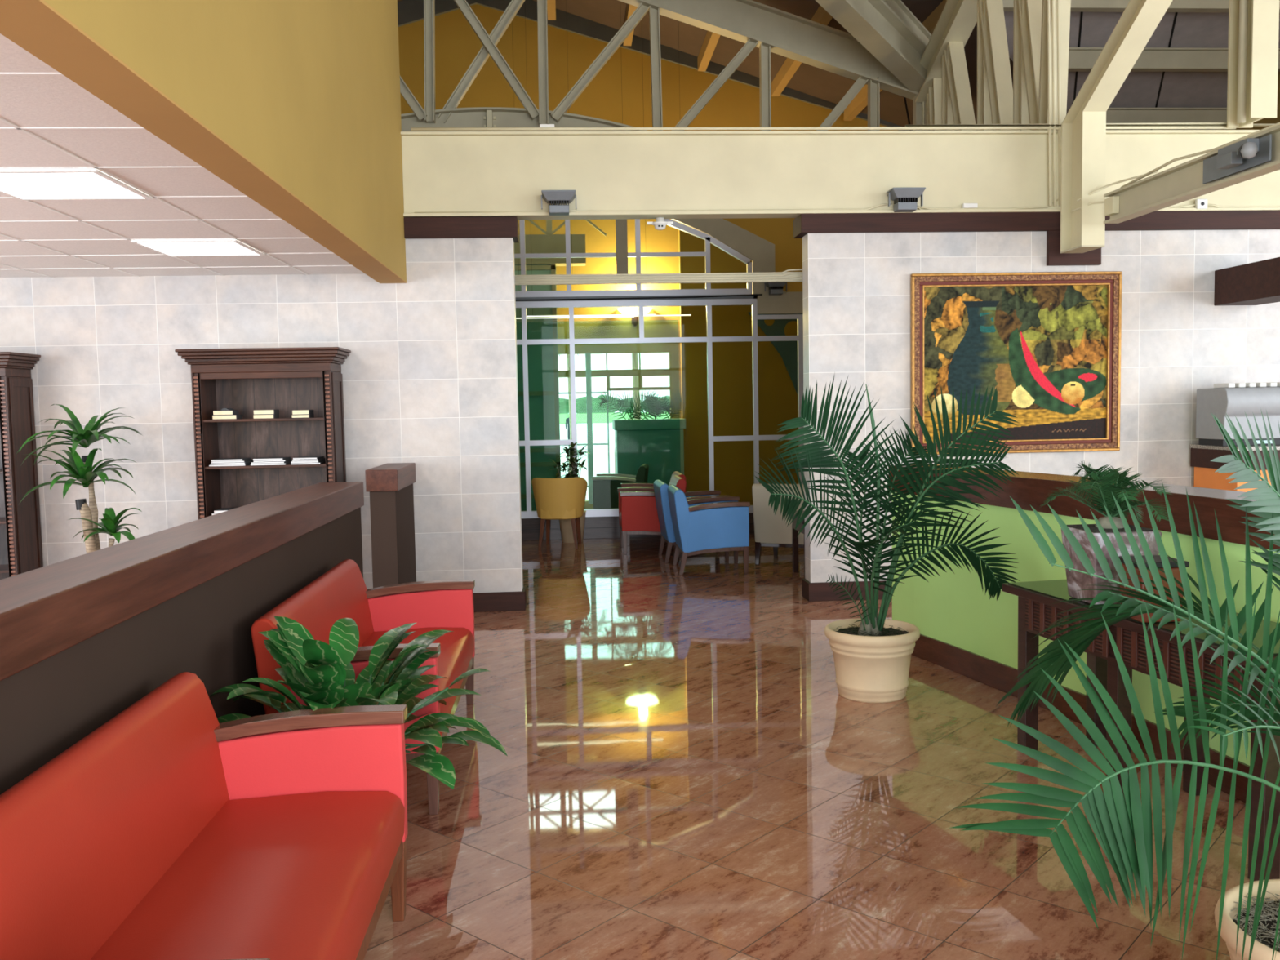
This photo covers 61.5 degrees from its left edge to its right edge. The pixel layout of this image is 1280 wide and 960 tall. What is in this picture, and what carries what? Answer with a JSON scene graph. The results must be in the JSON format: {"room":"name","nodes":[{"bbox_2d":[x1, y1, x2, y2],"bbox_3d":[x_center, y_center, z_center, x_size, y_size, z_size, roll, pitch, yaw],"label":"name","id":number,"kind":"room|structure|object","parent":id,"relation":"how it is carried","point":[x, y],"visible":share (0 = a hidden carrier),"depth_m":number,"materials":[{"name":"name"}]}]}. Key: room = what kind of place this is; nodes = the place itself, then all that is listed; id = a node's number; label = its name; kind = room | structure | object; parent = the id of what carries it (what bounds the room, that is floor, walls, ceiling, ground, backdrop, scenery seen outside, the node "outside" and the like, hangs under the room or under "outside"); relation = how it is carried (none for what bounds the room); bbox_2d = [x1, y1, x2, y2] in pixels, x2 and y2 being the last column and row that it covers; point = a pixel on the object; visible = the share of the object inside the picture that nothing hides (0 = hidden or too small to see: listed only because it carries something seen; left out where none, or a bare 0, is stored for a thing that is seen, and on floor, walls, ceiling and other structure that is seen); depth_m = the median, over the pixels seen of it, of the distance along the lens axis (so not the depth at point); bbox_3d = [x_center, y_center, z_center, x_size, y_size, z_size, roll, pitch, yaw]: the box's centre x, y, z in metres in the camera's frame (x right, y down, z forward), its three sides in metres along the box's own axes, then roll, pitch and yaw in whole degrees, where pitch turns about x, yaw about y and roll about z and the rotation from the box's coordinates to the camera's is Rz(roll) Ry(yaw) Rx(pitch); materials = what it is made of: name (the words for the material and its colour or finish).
{"room":"lobby","nodes":[
{"label":"lobby","id":0,"kind":"room"},
{"bbox_2d":[0,481,364,794],"bbox_3d":[-1.475,0.903,1.680,0.265,1.122,9.820,-1,4,-4],"label":"wall","id":1,"kind":"structure","parent":0,"point":[84,638],"depth_m":3.28,"materials":[{"name":"brown paint"}]},
{"bbox_2d":[0,33,364,277],"bbox_3d":[-4.116,-1.135,2.168,5.125,0.080,11.420,-1,4,-4],"label":"ceiling","id":2,"kind":"structure","parent":0,"point":[25,100],"depth_m":5.31,"materials":[{"name":"tile"}]},
{"bbox_2d":[0,168,152,199],"bbox_3d":[-2.557,-1.289,4.708,0.600,0.010,0.600,-1,4,-4],"label":"recessed light","id":3,"kind":"object","parent":2,"relation":"in","point":[71,184],"visible":1,"depth_m":4.71,"materials":[{"name":"white plastic"}]},
{"bbox_2d":[0,72,352,277],"bbox_3d":[-4.115,-1.093,2.171,5.125,0.004,11.420,-1,4,-4],"label":"trim","id":4,"kind":"structure","parent":2,"relation":"attached to","point":[15,126],"depth_m":5.61,"materials":[{"name":"white metal"}]},
{"bbox_2d":[130,240,264,256],"bbox_3d":[-2.683,-1.415,6.570,0.600,0.010,0.600,-1,4,-4],"label":"recessed light","id":5,"kind":"object","parent":2,"relation":"in","point":[166,247],"visible":1,"depth_m":6.53,"materials":[{"name":"white plastic"}]},
{"bbox_2d":[43,0,406,281],"bbox_3d":[-1.511,-3.783,2.163,0.195,5.395,11.420,-1,4,-4],"label":"wall","id":6,"kind":"structure","parent":0,"point":[308,91],"depth_m":4.80,"materials":[{"name":"paint"}]},
{"bbox_2d":[0,0,406,283],"bbox_3d":[-1.461,-1.088,2.348,0.197,0.008,11.418,-1,4,-4],"label":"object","id":7,"kind":"structure","parent":6,"relation":"attached to","point":[35,26],"depth_m":3.38,"materials":[{"name":"beige paint"}]},
{"bbox_2d":[0,237,523,592],"bbox_3d":[-3.994,-0.706,8.042,6.117,3.550,0.200,-1,4,-4],"label":"wall","id":8,"kind":"structure","parent":0,"point":[429,373],"depth_m":8.03,"materials":[{"name":"tile"}]},
{"bbox_2d":[404,216,519,242],"bbox_3d":[-1.343,-1.890,8.139,0.835,0.150,0.290,-1,4,-4],"label":"trim","id":9,"kind":"structure","parent":8,"relation":"attached to","point":[494,227],"depth_m":8.00,"materials":[{"name":"brown wood"}]},
{"bbox_2d":[473,586,526,612],"bbox_3d":[-1.292,0.930,8.334,0.810,0.145,0.244,-1,4,-4],"label":"baseboard","id":10,"kind":"structure","parent":8,"relation":"attached to","point":[497,601],"depth_m":8.23,"materials":[{"name":"brown wood"}]},
{"bbox_2d":[364,462,416,587],"bbox_3d":[-1.767,0.476,7.734,0.215,1.152,0.870,-1,4,-4],"label":"pillar","id":11,"kind":"structure","parent":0,"point":[389,486],"depth_m":7.33,"materials":[{"name":"brown paint"}]},
{"bbox_2d":[514,264,560,511],"bbox_3d":[-2.686,-1.220,15.136,3.080,3.550,0.060,-1,4,-4],"label":"wall","id":12,"kind":"structure","parent":0,"point":[540,357],"depth_m":15.18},
{"bbox_2d":[514,234,586,498],"bbox_3d":[-2.496,-1.426,15.155,3.530,3.950,0.300,-1,4,-4],"label":"trim","id":13,"kind":"structure","parent":12,"relation":"attached to","point":[540,243],"depth_m":14.99,"materials":[{"name":"beige metal"}]},
{"bbox_2d":[527,219,607,235],"bbox_3d":[-2.169,-3.794,14.967,3.410,0.812,0.160,-1,4,-4],"label":"girder","id":14,"kind":"object","parent":13,"relation":"on","point":[548,222],"visible":0.1,"depth_m":15.04,"materials":[{"name":"beige metal"}]},
{"bbox_2d":[631,353,641,419],"bbox_3d":[-0.086,-1.039,19.223,1.374,3.435,1.360,-1,4,-4],"label":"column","id":15,"kind":"structure","parent":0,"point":[634,356],"depth_m":19.12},
{"bbox_2d":[398,4,898,509],"bbox_3d":[-0.042,-3.475,16.211,15.400,7.800,0.150,-1,4,-4],"label":"wall","id":16,"kind":"structure","parent":0,"point":[606,97],"depth_m":16.01,"materials":[{"name":"paint"}]},
{"bbox_2d":[559,352,640,503],"bbox_3d":[-1.659,-2.089,16.036,3.347,4.920,0.330,-1,4,-4],"label":"window","id":17,"kind":"structure","parent":16,"relation":"in","point":[588,392],"depth_m":16.04,"materials":[{"name":"metal"}]},
{"bbox_2d":[617,307,652,327],"bbox_3d":[-0.069,-2.427,16.074,0.520,0.270,0.260,-1,4,-4],"label":"wall lamp","id":18,"kind":"object","parent":16,"relation":"attached to","point":[627,310],"visible":0.66,"depth_m":16.06,"materials":[{"name":"white glass"}]},
{"bbox_2d":[397,0,912,130],"bbox_3d":[-0.079,-5.812,15.945,15.000,3.259,0.060,-1,4,-4],"label":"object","id":19,"kind":"structure","parent":16,"relation":"attached to","point":[409,11],"depth_m":15.82,"materials":[{"name":"brown wood"}]},
{"bbox_2d":[678,222,798,505],"bbox_3d":[2.471,-1.747,15.191,3.800,4.400,0.150,-1,4,-4],"label":"wall","id":20,"kind":"structure","parent":0,"point":[732,364],"depth_m":15.08,"materials":[{"name":"paint"}]},
{"bbox_2d":[748,311,803,394],"bbox_3d":[2.096,-1.751,15.048,1.166,1.278,0.045,-1,4,-4],"label":"wall decoration","id":21,"kind":"object","parent":20,"relation":"attached to","point":[788,350],"visible":0.25,"depth_m":15.01,"materials":[{"name":"paint"}]},
{"bbox_2d":[723,217,802,292],"bbox_3d":[2.208,-2.897,12.670,4.200,1.350,0.080,-1,4,-4],"label":"wall","id":22,"kind":"structure","parent":0,"point":[779,232],"depth_m":12.60,"materials":[{"name":"paint"}]},
{"bbox_2d":[514,218,804,518],"bbox_3d":[0.341,-1.654,12.553,8.000,4.143,0.170,-1,4,-4],"label":"window","id":23,"kind":"structure","parent":22,"relation":"in","point":[708,239],"depth_m":12.53,"materials":[{"name":"metal"}]},
{"bbox_2d":[671,218,803,314],"bbox_3d":[1.368,-2.625,12.596,2.300,1.350,0.070,-1,4,-4],"label":"trim","id":24,"kind":"structure","parent":22,"relation":"attached to","point":[761,251],"depth_m":12.56,"materials":[{"name":"beige metal"}]},
{"bbox_2d":[764,282,786,295],"bbox_3d":[1.617,-2.241,12.538,0.332,0.158,0.218,-1,4,-4],"label":"light","id":25,"kind":"object","parent":22,"relation":"attached to","point":[775,288],"visible":0.77,"depth_m":12.47,"materials":[{"name":"black plastic"}]},
{"bbox_2d":[364,508,1249,959],"bbox_3d":[0.822,1.118,6.962,15.500,0.120,20.400,-1,4,-4],"label":"floor","id":26,"kind":"structure","parent":0,"point":[686,773],"depth_m":4.14,"materials":[{"name":"tile"}]},
{"bbox_2d":[0,351,43,579],"bbox_3d":[-4.923,0.110,7.702,1.131,2.005,0.438,-1,4,-4],"label":"bookcase","id":27,"kind":"object","parent":26,"relation":"on","point":[20,536],"visible":0.8,"depth_m":7.71,"materials":[{"name":"brown wood"}]},
{"bbox_2d":[16,404,142,553],"bbox_3d":[-3.840,0.291,7.441,0.778,1.639,0.809,-2,4,-18],"label":"plant","id":28,"kind":"object","parent":26,"relation":"on","point":[82,469],"visible":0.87,"depth_m":7.39,"materials":[{"name":"green plant"}]},
{"bbox_2d":[0,671,407,959],"bbox_3d":[-0.999,1.009,2.487,0.696,0.782,1.592,-1,4,-4],"label":"sofa","id":29,"kind":"object","parent":26,"relation":"on","point":[169,830],"visible":1,"depth_m":2.64,"materials":[{"name":"red leather"}]},
{"bbox_2d":[174,346,351,519],"bbox_3d":[-2.689,0.058,7.848,1.131,2.005,0.438,-1,4,-4],"label":"bookcase","id":30,"kind":"object","parent":26,"relation":"on","point":[284,380],"visible":0.57,"depth_m":7.98,"materials":[{"name":"brown wood"}]},
{"bbox_2d":[212,414,242,419],"bbox_3d":[-2.982,-0.455,7.775,0.170,0.032,0.140,-1,4,-4],"label":"book","id":31,"kind":"object","parent":30,"relation":"on","point":[218,416],"visible":0.96,"depth_m":7.71,"materials":[{"name":"beige paper"}]},
{"bbox_2d":[213,408,238,415],"bbox_3d":[-2.992,-0.494,7.772,0.140,0.048,0.130,-1,4,-4],"label":"book","id":32,"kind":"object","parent":31,"relation":"on","point":[224,411],"visible":0.96,"depth_m":7.71,"materials":[{"name":"beige paper"}]},
{"bbox_2d":[208,616,507,789],"bbox_3d":[-1.019,0.901,3.712,0.930,0.830,1.024,-4,5,-33],"label":"floor plant","id":33,"kind":"object","parent":26,"relation":"on","point":[322,674],"visible":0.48,"depth_m":3.74,"materials":[{"name":"green plant"}]},
{"bbox_2d":[250,559,475,814],"bbox_3d":[-1.159,0.848,4.862,0.696,0.782,1.612,-1,4,-4],"label":"sofa","id":34,"kind":"object","parent":26,"relation":"on","point":[341,592],"visible":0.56,"depth_m":5.18,"materials":[{"name":"red leather"}]},
{"bbox_2d":[531,476,587,549],"bbox_3d":[-0.889,0.352,11.950,0.620,0.784,0.537,-1,4,4],"label":"tub chair","id":35,"kind":"object","parent":26,"relation":"on","point":[564,498],"visible":1,"depth_m":11.75,"materials":[{"name":"yellow fabric"}]},
{"bbox_2d":[531,476,587,519],"bbox_3d":[-0.895,0.191,11.898,0.620,0.454,0.456,-1,4,4],"label":"seat","id":36,"kind":"object","parent":35,"relation":"in","point":[564,498],"depth_m":11.74,"materials":[{"name":"yellow fabric"}]},
{"bbox_2d":[547,441,590,542],"bbox_3d":[-0.804,0.142,12.343,0.483,1.146,0.398,-4,5,-40],"label":"bushy plant","id":37,"kind":"object","parent":26,"relation":"on","point":[566,527],"visible":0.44,"depth_m":12.31,"materials":[{"name":"green plant"}]},
{"bbox_2d":[591,463,648,509],"bbox_3d":[-0.244,0.196,14.059,0.696,0.782,0.612,-1,4,4],"label":"armchair","id":38,"kind":"object","parent":26,"relation":"on","point":[605,486],"visible":0.57,"depth_m":13.77,"materials":[{"name":"teal fabric"}]},
{"bbox_2d":[521,512,754,540],"bbox_3d":[0.378,0.537,12.764,8.000,0.255,0.150,-1,4,-4],"label":"trim","id":39,"kind":"structure","parent":26,"relation":"on","point":[527,524],"depth_m":12.63,"materials":[{"name":"brown wood"}]},
{"bbox_2d":[598,387,685,484],"bbox_3d":[0.091,-0.396,15.047,1.358,1.813,0.660,-1,4,-4],"label":"planter","id":40,"kind":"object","parent":26,"relation":"on","point":[658,443],"depth_m":14.76,"materials":[{"name":"green paint"}]},
{"bbox_2d":[617,475,686,554],"bbox_3d":[0.126,0.362,11.545,0.696,0.782,0.632,-1,4,-4],"label":"armchair","id":41,"kind":"object","parent":26,"relation":"on","point":[637,510],"visible":0.58,"depth_m":11.23,"materials":[{"name":"red fabric"}]},
{"bbox_2d":[621,471,685,546],"bbox_3d":[0.150,0.315,12.227,0.696,0.782,0.632,-1,4,-4],"label":"armchair","id":42,"kind":"object","parent":26,"relation":"on","point":[676,473],"visible":0.12,"depth_m":12.43,"materials":[{"name":"red fabric"}]},
{"bbox_2d":[653,480,730,563],"bbox_3d":[0.520,0.400,10.891,0.696,0.782,0.672,-1,4,-5],"label":"armchair","id":43,"kind":"object","parent":26,"relation":"on","point":[660,488],"visible":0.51,"depth_m":10.60,"materials":[{"name":"blue fabric"}]},
{"bbox_2d":[667,484,750,574],"bbox_3d":[0.641,0.450,10.139,0.696,0.782,0.672,-1,4,-4],"label":"armchair","id":44,"kind":"object","parent":26,"relation":"on","point":[719,523],"visible":1,"depth_m":9.81,"materials":[{"name":"blue fabric"}]},
{"bbox_2d":[751,483,804,564],"bbox_3d":[1.519,0.407,10.515,0.672,0.782,0.696,1,4,24],"label":"armchair","id":45,"kind":"object","parent":26,"relation":"on","point":[770,529],"visible":0.43,"depth_m":10.30,"materials":[{"name":"beige fabric"}]},
{"bbox_2d":[789,511,804,578],"bbox_3d":[1.688,0.577,9.615,0.600,0.560,0.600,-1,4,-4],"label":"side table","id":46,"kind":"object","parent":26,"relation":"on","point":[794,534],"visible":0.19,"depth_m":9.82,"materials":[{"name":"brown wood"}]},
{"bbox_2d":[755,373,1019,702],"bbox_3d":[1.338,0.300,5.429,1.112,1.702,1.398,1,5,29],"label":"potted palm","id":47,"kind":"object","parent":26,"relation":"on","point":[872,653],"visible":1,"depth_m":5.46,"materials":[{"name":"green plant"}]},
{"bbox_2d":[824,617,919,702],"bbox_3d":[1.228,0.956,5.692,0.494,0.362,0.494,-1,4,-4],"label":"pot","id":48,"kind":"object","parent":47,"relation":"attached to","point":[872,662],"depth_m":5.53,"materials":[{"name":"beige ceramic"}]},
{"bbox_2d":[951,408,1279,959],"bbox_3d":[1.366,0.603,2.328,1.199,1.525,1.366,1,4,23],"label":"potted palm","id":49,"kind":"object","parent":26,"relation":"on","point":[1247,915],"visible":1,"depth_m":2.00,"materials":[{"name":"green plant"}]},
{"bbox_2d":[1214,879,1279,959],"bbox_3d":[1.573,1.176,2.416,0.504,0.362,0.504,-1,4,-4],"label":"pot","id":50,"kind":"object","parent":49,"relation":"attached to","point":[1263,948],"depth_m":2.48,"materials":[{"name":"beige ceramic"}]},
{"bbox_2d":[1001,579,1279,880],"bbox_3d":[1.989,0.861,4.117,0.470,0.740,1.470,-2,4,-12],"label":"console table","id":51,"kind":"object","parent":26,"relation":"on","point":[1035,611],"visible":0.5,"depth_m":4.07,"materials":[{"name":"brown wood"}]},
{"bbox_2d":[1040,459,1171,604],"bbox_3d":[1.816,0.201,4.280,0.422,0.560,0.600,-1,4,-4],"label":"sago palm","id":52,"kind":"object","parent":51,"relation":"on","point":[1100,482],"visible":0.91,"depth_m":4.18,"materials":[{"name":"plant"}]},
{"bbox_2d":[1061,525,1161,604],"bbox_3d":[1.863,0.336,4.267,0.278,0.290,0.278,-1,4,-4],"label":"planter","id":53,"kind":"object","parent":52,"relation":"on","point":[1076,580],"depth_m":4.16,"materials":[{"name":"stone"}]},
{"bbox_2d":[1118,555,1189,622],"bbox_3d":[1.858,0.396,3.909,0.180,0.220,0.180,-1,4,-4],"label":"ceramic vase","id":54,"kind":"object","parent":51,"relation":"on","point":[1175,568],"visible":0.22,"depth_m":3.83,"materials":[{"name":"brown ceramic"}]},
{"bbox_2d":[1189,444,1279,492],"bbox_3d":[6.174,0.276,8.360,3.600,1.165,0.620,-1,4,-4],"label":"counter","id":55,"kind":"object","parent":26,"relation":"on","point":[1206,476],"depth_m":8.20,"materials":[{"name":"stone"}]},
{"bbox_2d":[1189,444,1279,451],"bbox_3d":[6.163,-0.290,8.320,3.600,0.030,0.620,-1,4,-4],"label":"countertop","id":56,"kind":"structure","parent":55,"relation":"on","point":[1191,446],"depth_m":8.10,"materials":[{"name":"stone"}]},
{"bbox_2d":[1195,386,1279,446],"bbox_3d":[4.598,-0.483,8.169,0.537,0.435,0.405,-1,4,-4],"label":"coffee machine","id":57,"kind":"object","parent":55,"relation":"on","point":[1220,402],"visible":0.84,"depth_m":8.02,"materials":[{"name":"silver metal"}]},
{"bbox_2d":[397,0,1279,129],"bbox_3d":[0.606,-5.093,6.526,15.700,3.503,20.400,-1,4,-4],"label":"ceiling","id":58,"kind":"structure","parent":0,"point":[808,79],"depth_m":13.66,"materials":[{"name":"brown wood"}]},
{"bbox_2d":[546,0,555,20],"bbox_3d":[-1.001,-6.542,11.393,0.120,0.190,8.800,-1,4,-4],"label":"roof beam","id":59,"kind":"structure","parent":58,"relation":"attached to","point":[551,4],"depth_m":15.37,"materials":[{"name":"orange wood"}]},
{"bbox_2d":[622,3,637,45],"bbox_3d":[0.067,-6.242,12.038,0.120,0.190,7.700,-1,4,-4],"label":"roof beam","id":60,"kind":"structure","parent":58,"relation":"attached to","point":[630,9],"depth_m":14.94,"materials":[{"name":"orange wood"}]},
{"bbox_2d":[400,0,925,130],"bbox_3d":[-0.422,-5.051,11.915,7.327,2.550,0.260,-1,4,-4],"label":"roof truss","id":61,"kind":"object","parent":58,"relation":"attached to","point":[753,24],"visible":0.74,"depth_m":11.96,"materials":[{"name":"beige metal"}]},
{"bbox_2d":[400,106,646,131],"bbox_3d":[-1.015,-3.810,12.050,4.202,0.658,0.240,-1,4,-4],"label":"girder","id":62,"kind":"object","parent":61,"relation":"attached to","point":[477,117],"visible":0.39,"depth_m":11.96,"materials":[{"name":"beige metal"}]},
{"bbox_2d":[915,0,977,102],"bbox_3d":[3.290,-4.975,10.030,0.240,1.709,4.305,-1,4,-2],"label":"girder","id":63,"kind":"object","parent":61,"relation":"attached to","point":[957,20],"visible":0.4,"depth_m":11.18,"materials":[{"name":"beige metal"}]},
{"bbox_2d":[815,0,926,92],"bbox_3d":[1.052,-5.086,9.570,0.260,1.886,6.589,2,5,41],"label":"girder","id":64,"kind":"object","parent":63,"relation":"on","point":[873,24],"visible":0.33,"depth_m":11.28,"materials":[{"name":"beige metal"}]},
{"bbox_2d":[697,31,719,71],"bbox_3d":[1.134,-5.943,12.682,0.120,0.190,6.600,-1,4,-4],"label":"roof beam","id":65,"kind":"structure","parent":58,"relation":"attached to","point":[711,39],"depth_m":15.13,"materials":[{"name":"orange wood"}]},
{"bbox_2d":[771,4,832,96],"bbox_3d":[2.201,-5.644,13.327,0.120,0.190,5.500,-1,4,-4],"label":"roof beam","id":66,"kind":"structure","parent":58,"relation":"attached to","point":[790,66],"depth_m":14.92,"materials":[{"name":"orange wood"}]},
{"bbox_2d":[844,0,946,120],"bbox_3d":[3.269,-5.345,13.971,0.120,0.190,4.400,-1,4,-4],"label":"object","id":67,"kind":"structure","parent":58,"relation":"attached to","point":[860,102],"depth_m":15.09,"materials":[{"name":"orange wood"}]},
{"bbox_2d":[883,0,931,45],"bbox_3d":[1.527,-5.407,10.233,0.120,1.897,6.404,2,5,41],"label":"girder","id":68,"kind":"object","parent":58,"relation":"attached to","point":[898,6],"visible":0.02,"depth_m":11.90,"materials":[{"name":"beige metal"}]},
{"bbox_2d":[1002,0,1279,13],"bbox_3d":[5.677,-5.227,11.680,4.300,0.240,0.120,-1,4,-4],"label":"beam","id":69,"kind":"structure","parent":58,"relation":"attached to","point":[1088,6],"depth_m":11.65,"materials":[{"name":"beige metal"}]},
{"bbox_2d":[1067,107,1226,123],"bbox_3d":[6.619,-4.689,13.939,2.150,0.240,0.120,-1,4,-4],"label":"beam","id":70,"kind":"structure","parent":58,"relation":"attached to","point":[1113,115],"depth_m":13.93,"materials":[{"name":"beige metal"}]},
{"bbox_2d":[1067,47,1279,71],"bbox_3d":[6.115,-4.977,12.731,3.300,0.240,0.120,-1,4,-4],"label":"ceiling beam","id":71,"kind":"structure","parent":58,"relation":"attached to","point":[1080,59],"depth_m":12.72,"materials":[{"name":"beige metal"}]},
{"bbox_2d":[802,229,1279,582],"bbox_3d":[4.757,-0.910,8.616,6.938,3.550,0.200,-1,4,-4],"label":"wall","id":72,"kind":"structure","parent":0,"point":[1175,343],"depth_m":8.41,"materials":[{"name":"tile"}]},
{"bbox_2d":[515,268,802,284],"bbox_3d":[0.264,-1.589,8.391,2.900,0.104,0.046,-1,4,-4],"label":"beam","id":73,"kind":"structure","parent":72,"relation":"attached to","point":[785,276],"depth_m":8.37,"materials":[{"name":"beige metal"}]},
{"bbox_2d":[400,0,1279,220],"bbox_3d":[3.148,-3.367,8.269,9.880,2.600,0.223,-1,4,-4],"label":"steel beam","id":74,"kind":"structure","parent":72,"relation":"attached to","point":[636,173],"depth_m":8.14,"materials":[{"name":"beige metal"}]},
{"bbox_2d":[541,190,577,215],"bbox_3d":[-0.566,-2.050,7.977,0.332,0.158,0.218,-1,4,-4],"label":"light","id":75,"kind":"object","parent":74,"relation":"attached to","point":[551,197],"visible":1,"depth_m":7.91,"materials":[{"name":"black plastic"}]},
{"bbox_2d":[646,217,673,230],"bbox_3d":[0.153,-1.952,8.196,0.180,0.090,0.124,1,4,29],"label":"smoke detector","id":76,"kind":"object","parent":74,"relation":"attached to","point":[660,224],"visible":1,"depth_m":8.17,"materials":[{"name":"white plastic"}]},
{"bbox_2d":[886,186,925,212],"bbox_3d":[2.043,-2.116,8.148,0.332,0.158,0.218,-1,4,-4],"label":"light","id":77,"kind":"object","parent":74,"relation":"attached to","point":[905,199],"visible":1,"depth_m":8.08,"materials":[{"name":"black plastic"}]},
{"bbox_2d":[921,0,1071,130],"bbox_3d":[3.253,-4.186,10.158,0.175,2.729,3.995,-1,4,0],"label":"truss","id":78,"kind":"object","parent":74,"relation":"on","point":[949,100],"visible":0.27,"depth_m":9.67,"materials":[{"name":"beige metal"}]},
{"bbox_2d":[1060,0,1173,253],"bbox_3d":[3.452,-3.229,5.829,0.334,3.312,4.540,-1,4,-4],"label":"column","id":79,"kind":"structure","parent":74,"relation":"attached to","point":[1083,128],"depth_m":7.82,"materials":[{"name":"beige metal"}]},
{"bbox_2d":[1103,122,1279,223],"bbox_3d":[3.652,-1.730,4.036,0.115,0.258,7.500,-1,4,-4],"label":"beam","id":80,"kind":"structure","parent":79,"relation":"attached to","point":[1183,182],"depth_m":6.91,"materials":[{"name":"beige metal"}]},
{"bbox_2d":[1202,133,1271,184],"bbox_3d":[3.380,-1.854,6.218,0.180,0.145,0.683,-1,4,-4],"label":"light","id":81,"kind":"object","parent":80,"relation":"attached to","point":[1249,153],"visible":1,"depth_m":6.12,"materials":[{"name":"black plastic"}]},
{"bbox_2d":[1237,144,1248,159],"bbox_3d":[3.379,-1.830,5.985,0.084,0.102,0.119,1,4,25],"label":"bulb","id":82,"kind":"object","parent":81,"relation":"attached to","point":[1242,152],"depth_m":5.92,"materials":[{"name":"white glass"}]},
{"bbox_2d":[1171,198,1221,208],"bbox_3d":[4.111,-2.137,8.345,0.903,0.082,0.058,-1,4,-4],"label":"junction box","id":83,"kind":"object","parent":74,"relation":"attached to","point":[1198,203],"visible":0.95,"depth_m":8.34,"materials":[{"name":"white plastic"}]},
{"bbox_2d":[1226,0,1279,128],"bbox_3d":[4.591,-4.400,8.025,0.215,3.400,0.298,-1,4,-4],"label":"post","id":84,"kind":"object","parent":74,"relation":"attached to","point":[1253,24],"visible":1,"depth_m":8.00,"materials":[{"name":"beige metal"}]},
{"bbox_2d":[801,578,892,601],"bbox_3d":[4.778,0.788,8.732,6.960,0.145,0.244,-1,4,-4],"label":"baseboard","id":85,"kind":"structure","parent":72,"relation":"attached to","point":[811,592],"depth_m":8.40,"materials":[{"name":"brown wood"}]},
{"bbox_2d":[910,271,1121,454],"bbox_3d":[2.928,-0.908,8.367,1.665,1.395,0.045,-1,4,-4],"label":"framed painting","id":86,"kind":"object","parent":72,"relation":"attached to","point":[1049,343],"visible":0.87,"depth_m":8.37,"materials":[{"name":"paint"}]},
{"bbox_2d":[793,210,1279,266],"bbox_3d":[4.707,-1.912,8.544,7.000,0.410,0.290,-1,4,-4],"label":"trim","id":87,"kind":"structure","parent":72,"relation":"attached to","point":[1050,222],"depth_m":8.28,"materials":[{"name":"brown wood"}]},
{"bbox_2d":[1213,257,1279,306],"bbox_3d":[4.869,-1.337,5.872,0.355,0.275,5.220,-1,4,-4],"label":"beam","id":88,"kind":"structure","parent":72,"relation":"attached to","point":[1255,283],"depth_m":8.05,"materials":[{"name":"brown wood"}]},
{"bbox_2d":[888,463,1279,765],"bbox_3d":[2.342,0.674,3.754,0.545,1.150,6.300,-2,4,-9],"label":"wall","id":89,"kind":"structure","parent":0,"point":[952,608],"depth_m":5.47,"materials":[{"name":"green paint"}]},
{"bbox_2d":[911,633,1249,803],"bbox_3d":[2.337,1.176,3.786,0.496,0.145,6.292,-2,4,-9],"label":"baseboard","id":90,"kind":"structure","parent":89,"relation":"attached to","point":[993,673],"depth_m":5.58,"materials":[{"name":"brown wood"}]},
{"bbox_2d":[1214,71,1279,129],"bbox_3d":[8.378,-3.110,7.183,0.200,8.000,20.400,-1,4,-4],"label":"wall","id":91,"kind":"structure","parent":0,"point":[1264,121],"depth_m":13.35,"materials":[{"name":"paint"}]},
{"bbox_2d":[903,11,1177,130],"bbox_3d":[5.078,-5.529,10.966,13.825,2.943,8.900,-1,4,-4],"label":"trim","id":92,"kind":"structure","parent":91,"relation":"attached to","point":[1082,12],"depth_m":13.25,"materials":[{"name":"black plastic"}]},
{"label":"outside","id":93,"kind":"structure","parent":0,"visible":0},
{"bbox_2d":[559,398,576,413],"bbox_3d":[-24.275,-22.348,328.416,9.685,5.406,9.263,-1,4,-4],"label":"tree","id":94,"kind":"object","parent":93,"point":[563,402],"visible":0.34,"depth_m":324.79,"materials":[{"name":"plant"}]},
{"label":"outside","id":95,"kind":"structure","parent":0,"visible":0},
{"bbox_2d":[575,396,595,413],"bbox_3d":[-16.769,-23.710,344.712,10.614,6.270,11.297,-1,4,-4],"label":"tree","id":96,"kind":"object","parent":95,"point":[580,402],"visible":0.27,"depth_m":340.70,"materials":[{"name":"plant"}]},
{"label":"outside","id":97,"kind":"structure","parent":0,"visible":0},
{"bbox_2d":[591,394,622,413],"bbox_3d":[-10.639,-23.013,328.967,10.631,6.283,10.819,-1,4,-4],"label":"tree","id":98,"kind":"object","parent":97,"point":[596,408],"visible":0.49,"depth_m":325.42,"materials":[{"name":"plant"}]},
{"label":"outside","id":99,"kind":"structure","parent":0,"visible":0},
{"bbox_2d":[559,411,670,423],"bbox_3d":[4.938,-13.648,225.429,280.000,0.120,190.000,-1,4,-4],"label":"grass field","id":100,"kind":"structure","parent":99,"point":[581,418],"depth_m":188.38,"materials":[{"name":"green plant"}]},
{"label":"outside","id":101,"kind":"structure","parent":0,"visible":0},
{"bbox_2d":[560,422,615,500],"bbox_3d":[0.109,-3.058,73.634,130.000,0.050,113.000,-1,4,-4],"label":"apron","id":102,"kind":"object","parent":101,"point":[600,452],"visible":0.12,"depth_m":51.25,"materials":[{"name":"white"}]},
{"bbox_2d":[558,353,599,471],"bbox_3d":[-1.398,-1.194,21.431,1.368,3.489,1.388,-1,4,-4],"label":"palm","id":103,"kind":"object","parent":102,"relation":"on","point":[567,355],"visible":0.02,"depth_m":21.35,"materials":[{"name":"plant"}]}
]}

